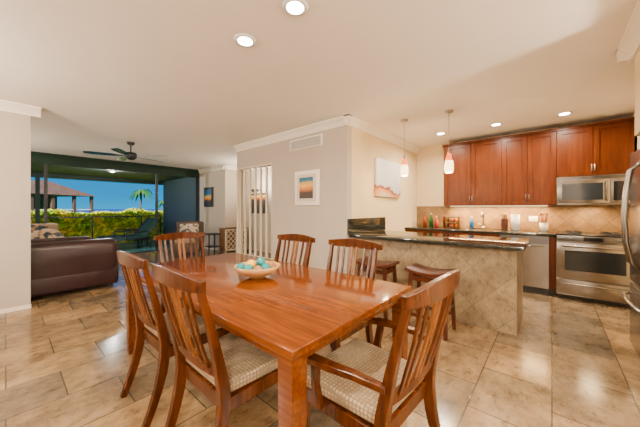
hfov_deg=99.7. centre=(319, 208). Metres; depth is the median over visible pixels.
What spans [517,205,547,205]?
under-cabinet light
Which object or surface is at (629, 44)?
trim
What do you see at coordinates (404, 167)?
pendant lamp
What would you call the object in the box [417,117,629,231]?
wall
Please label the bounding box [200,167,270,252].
wall
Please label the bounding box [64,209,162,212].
ocean
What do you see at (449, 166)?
pendant lamp
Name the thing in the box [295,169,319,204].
framed picture
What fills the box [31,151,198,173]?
trim
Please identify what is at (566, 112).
recessed light
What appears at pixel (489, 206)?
under-cabinet light
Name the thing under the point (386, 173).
picture
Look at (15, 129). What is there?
wall
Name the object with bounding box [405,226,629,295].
base cabinet
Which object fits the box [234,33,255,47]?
recessed light
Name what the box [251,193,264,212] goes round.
framed picture
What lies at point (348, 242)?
dining chair
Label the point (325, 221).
wall partition
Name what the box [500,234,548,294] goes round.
dishwasher
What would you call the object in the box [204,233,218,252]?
side table
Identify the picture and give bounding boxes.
[204,187,213,206]
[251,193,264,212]
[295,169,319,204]
[374,157,399,197]
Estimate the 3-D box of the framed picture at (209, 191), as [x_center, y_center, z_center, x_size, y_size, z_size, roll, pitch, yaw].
[-3.612,-0.385,8.739,0.570,0.630,0.049,0,0,41]
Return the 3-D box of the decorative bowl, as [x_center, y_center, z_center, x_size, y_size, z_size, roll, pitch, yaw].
[-0.475,0.446,2.056,0.344,0.146,0.344,0,0,41]
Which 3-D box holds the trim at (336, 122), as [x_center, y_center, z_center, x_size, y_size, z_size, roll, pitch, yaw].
[-0.681,-1.262,4.731,2.920,0.115,0.090,0,0,41]
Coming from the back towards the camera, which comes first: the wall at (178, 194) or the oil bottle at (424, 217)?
the wall at (178, 194)
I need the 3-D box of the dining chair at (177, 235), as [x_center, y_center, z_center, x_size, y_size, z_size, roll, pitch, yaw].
[-1.377,0.775,2.897,0.615,1.021,0.554,0,0,41]
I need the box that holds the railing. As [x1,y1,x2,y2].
[31,215,161,241]
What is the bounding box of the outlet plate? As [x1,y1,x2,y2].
[529,216,537,221]
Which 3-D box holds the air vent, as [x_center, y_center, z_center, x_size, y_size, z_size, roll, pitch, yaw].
[-0.238,-1.075,4.388,0.720,0.170,0.031,0,0,41]
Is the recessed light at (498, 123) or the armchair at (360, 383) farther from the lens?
the recessed light at (498, 123)
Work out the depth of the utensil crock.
4.35 m
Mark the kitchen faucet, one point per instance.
(482, 213)
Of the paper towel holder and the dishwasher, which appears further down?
the dishwasher
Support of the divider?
attached to the wall partition at (325, 221)
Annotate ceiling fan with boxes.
[83,142,160,161]
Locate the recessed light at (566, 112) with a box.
[556,111,572,115]
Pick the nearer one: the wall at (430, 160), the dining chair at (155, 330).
the dining chair at (155, 330)
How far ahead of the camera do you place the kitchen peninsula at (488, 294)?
3.02 m
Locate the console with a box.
[219,227,246,252]
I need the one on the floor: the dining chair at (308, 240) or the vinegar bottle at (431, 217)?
the dining chair at (308, 240)
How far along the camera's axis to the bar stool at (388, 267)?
3.21 m
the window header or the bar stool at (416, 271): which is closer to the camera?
the bar stool at (416, 271)
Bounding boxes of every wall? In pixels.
[0,111,30,308]
[163,176,199,240]
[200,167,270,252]
[352,127,416,267]
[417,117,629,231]
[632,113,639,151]
[635,49,639,135]
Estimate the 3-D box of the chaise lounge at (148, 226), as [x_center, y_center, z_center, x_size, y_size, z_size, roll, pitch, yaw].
[-6.180,0.795,8.800,0.704,0.998,1.687,0,0,26]
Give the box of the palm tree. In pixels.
[127,189,153,208]
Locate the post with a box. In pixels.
[35,177,39,223]
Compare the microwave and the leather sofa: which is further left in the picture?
the leather sofa
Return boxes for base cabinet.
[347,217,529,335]
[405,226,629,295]
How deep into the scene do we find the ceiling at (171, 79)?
2.57 m
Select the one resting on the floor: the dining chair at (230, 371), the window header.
the dining chair at (230, 371)
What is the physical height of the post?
2.290 m
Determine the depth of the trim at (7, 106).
3.39 m
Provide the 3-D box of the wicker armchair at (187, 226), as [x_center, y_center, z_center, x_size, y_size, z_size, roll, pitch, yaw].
[-3.670,0.820,7.493,0.760,0.920,0.760,0,0,-14]
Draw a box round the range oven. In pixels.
[556,230,632,307]
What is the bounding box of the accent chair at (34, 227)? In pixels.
[31,223,57,232]
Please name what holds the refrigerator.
on the floor
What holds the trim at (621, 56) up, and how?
attached to the wall at (637, 57)
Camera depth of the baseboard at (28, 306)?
3.39 m
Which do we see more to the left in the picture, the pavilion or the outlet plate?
the pavilion
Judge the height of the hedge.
1.461 m
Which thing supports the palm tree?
on the lawn
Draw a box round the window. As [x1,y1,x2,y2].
[31,160,198,253]
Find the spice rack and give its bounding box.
[443,216,459,227]
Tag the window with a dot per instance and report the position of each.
(45, 164)
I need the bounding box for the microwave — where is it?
[556,174,629,204]
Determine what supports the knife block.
on the base cabinet at (441, 230)
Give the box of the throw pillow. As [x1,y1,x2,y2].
[31,229,65,238]
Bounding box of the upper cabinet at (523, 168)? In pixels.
[442,117,634,205]
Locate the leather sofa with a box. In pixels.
[31,236,118,296]
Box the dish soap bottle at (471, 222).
[469,217,473,228]
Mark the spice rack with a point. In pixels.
(445, 219)
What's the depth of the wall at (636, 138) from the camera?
3.64 m
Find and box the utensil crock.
[539,213,548,231]
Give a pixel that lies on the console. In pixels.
(227, 235)
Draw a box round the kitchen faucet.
[478,212,484,228]
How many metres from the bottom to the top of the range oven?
0.950 m
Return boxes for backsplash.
[417,205,629,233]
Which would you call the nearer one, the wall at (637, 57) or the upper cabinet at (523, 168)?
the wall at (637, 57)
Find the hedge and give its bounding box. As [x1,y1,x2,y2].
[31,208,162,242]
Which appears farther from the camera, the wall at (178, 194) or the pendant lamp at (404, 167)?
the wall at (178, 194)
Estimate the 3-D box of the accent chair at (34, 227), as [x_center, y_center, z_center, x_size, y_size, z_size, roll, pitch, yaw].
[-5.484,0.790,5.522,0.700,0.980,0.820,0,0,6]
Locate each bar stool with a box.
[357,256,399,318]
[404,263,456,340]
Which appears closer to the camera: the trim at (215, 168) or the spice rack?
the spice rack
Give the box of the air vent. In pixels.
[290,134,322,150]
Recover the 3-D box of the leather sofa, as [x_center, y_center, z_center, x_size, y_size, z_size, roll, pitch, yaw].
[-4.388,0.860,3.915,0.920,0.840,2.260,0,0,41]
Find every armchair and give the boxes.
[169,221,203,257]
[306,269,459,426]
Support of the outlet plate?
attached to the backsplash
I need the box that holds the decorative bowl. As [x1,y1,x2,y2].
[234,258,279,278]
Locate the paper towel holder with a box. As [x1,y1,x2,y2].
[511,211,520,230]
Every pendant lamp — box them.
[400,119,407,176]
[444,109,453,172]
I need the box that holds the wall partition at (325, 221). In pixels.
[237,125,351,273]
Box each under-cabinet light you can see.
[450,206,489,206]
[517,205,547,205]
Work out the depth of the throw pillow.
4.22 m
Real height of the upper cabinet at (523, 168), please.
1.170 m
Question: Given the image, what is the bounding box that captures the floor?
[0,240,639,426]
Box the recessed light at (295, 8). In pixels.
[282,0,307,16]
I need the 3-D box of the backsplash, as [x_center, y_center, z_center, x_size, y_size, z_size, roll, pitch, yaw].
[3.277,0.152,4.861,3.091,0.423,0.014,0,0,41]
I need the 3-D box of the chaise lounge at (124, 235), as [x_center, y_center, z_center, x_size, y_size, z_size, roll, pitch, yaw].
[-6.860,0.795,9.711,0.704,0.998,1.687,0,0,31]
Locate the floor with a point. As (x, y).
(65, 361)
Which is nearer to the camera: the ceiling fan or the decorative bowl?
the decorative bowl
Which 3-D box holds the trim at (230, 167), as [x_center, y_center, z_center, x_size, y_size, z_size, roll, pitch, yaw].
[-2.616,-1.262,8.319,0.090,0.115,0.790,0,0,41]
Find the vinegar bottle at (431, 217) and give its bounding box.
[429,214,432,226]
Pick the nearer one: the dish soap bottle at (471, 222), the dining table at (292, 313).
the dining table at (292, 313)
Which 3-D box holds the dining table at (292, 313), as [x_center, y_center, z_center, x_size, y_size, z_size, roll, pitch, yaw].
[-0.567,0.900,2.113,2.185,0.760,1.114,0,0,41]
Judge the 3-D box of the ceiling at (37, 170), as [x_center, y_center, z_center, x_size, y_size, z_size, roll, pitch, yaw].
[-7.689,-1.120,7.661,3.150,0.240,7.600,0,0,41]
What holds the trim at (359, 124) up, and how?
attached to the wall at (400, 213)
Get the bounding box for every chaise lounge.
[96,217,154,243]
[113,217,161,246]
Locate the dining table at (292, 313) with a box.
[126,252,411,426]
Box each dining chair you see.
[117,250,230,426]
[152,263,277,426]
[154,232,204,312]
[274,234,314,266]
[326,238,382,351]
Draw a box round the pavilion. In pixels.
[31,180,96,212]
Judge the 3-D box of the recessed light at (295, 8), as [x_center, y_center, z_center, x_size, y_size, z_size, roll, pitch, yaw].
[-0.162,-1.314,1.761,0.172,0.010,0.172,0,0,41]
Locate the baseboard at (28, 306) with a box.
[0,304,30,313]
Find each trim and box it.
[0,99,40,117]
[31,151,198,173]
[198,165,226,173]
[222,164,236,169]
[233,116,351,151]
[343,114,420,153]
[616,49,634,62]
[617,0,639,62]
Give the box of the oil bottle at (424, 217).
[423,212,426,226]
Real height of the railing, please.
1.030 m
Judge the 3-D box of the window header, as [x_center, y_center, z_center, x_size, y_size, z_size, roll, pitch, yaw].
[-6.275,-1.220,6.776,0.150,0.200,6.500,0,0,41]
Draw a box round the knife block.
[501,214,507,229]
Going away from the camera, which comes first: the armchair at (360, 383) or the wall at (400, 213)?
the armchair at (360, 383)
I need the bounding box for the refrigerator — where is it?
[620,149,639,356]
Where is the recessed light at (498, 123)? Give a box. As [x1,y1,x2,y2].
[490,122,502,125]
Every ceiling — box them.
[0,0,636,169]
[31,163,185,184]
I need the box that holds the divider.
[237,163,271,258]
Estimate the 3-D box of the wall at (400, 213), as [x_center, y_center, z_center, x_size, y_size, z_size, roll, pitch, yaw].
[1.241,-0.020,4.959,0.120,2.600,2.520,0,0,41]
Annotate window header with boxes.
[31,157,199,175]
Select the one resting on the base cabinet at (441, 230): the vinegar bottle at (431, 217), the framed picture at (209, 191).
the vinegar bottle at (431, 217)

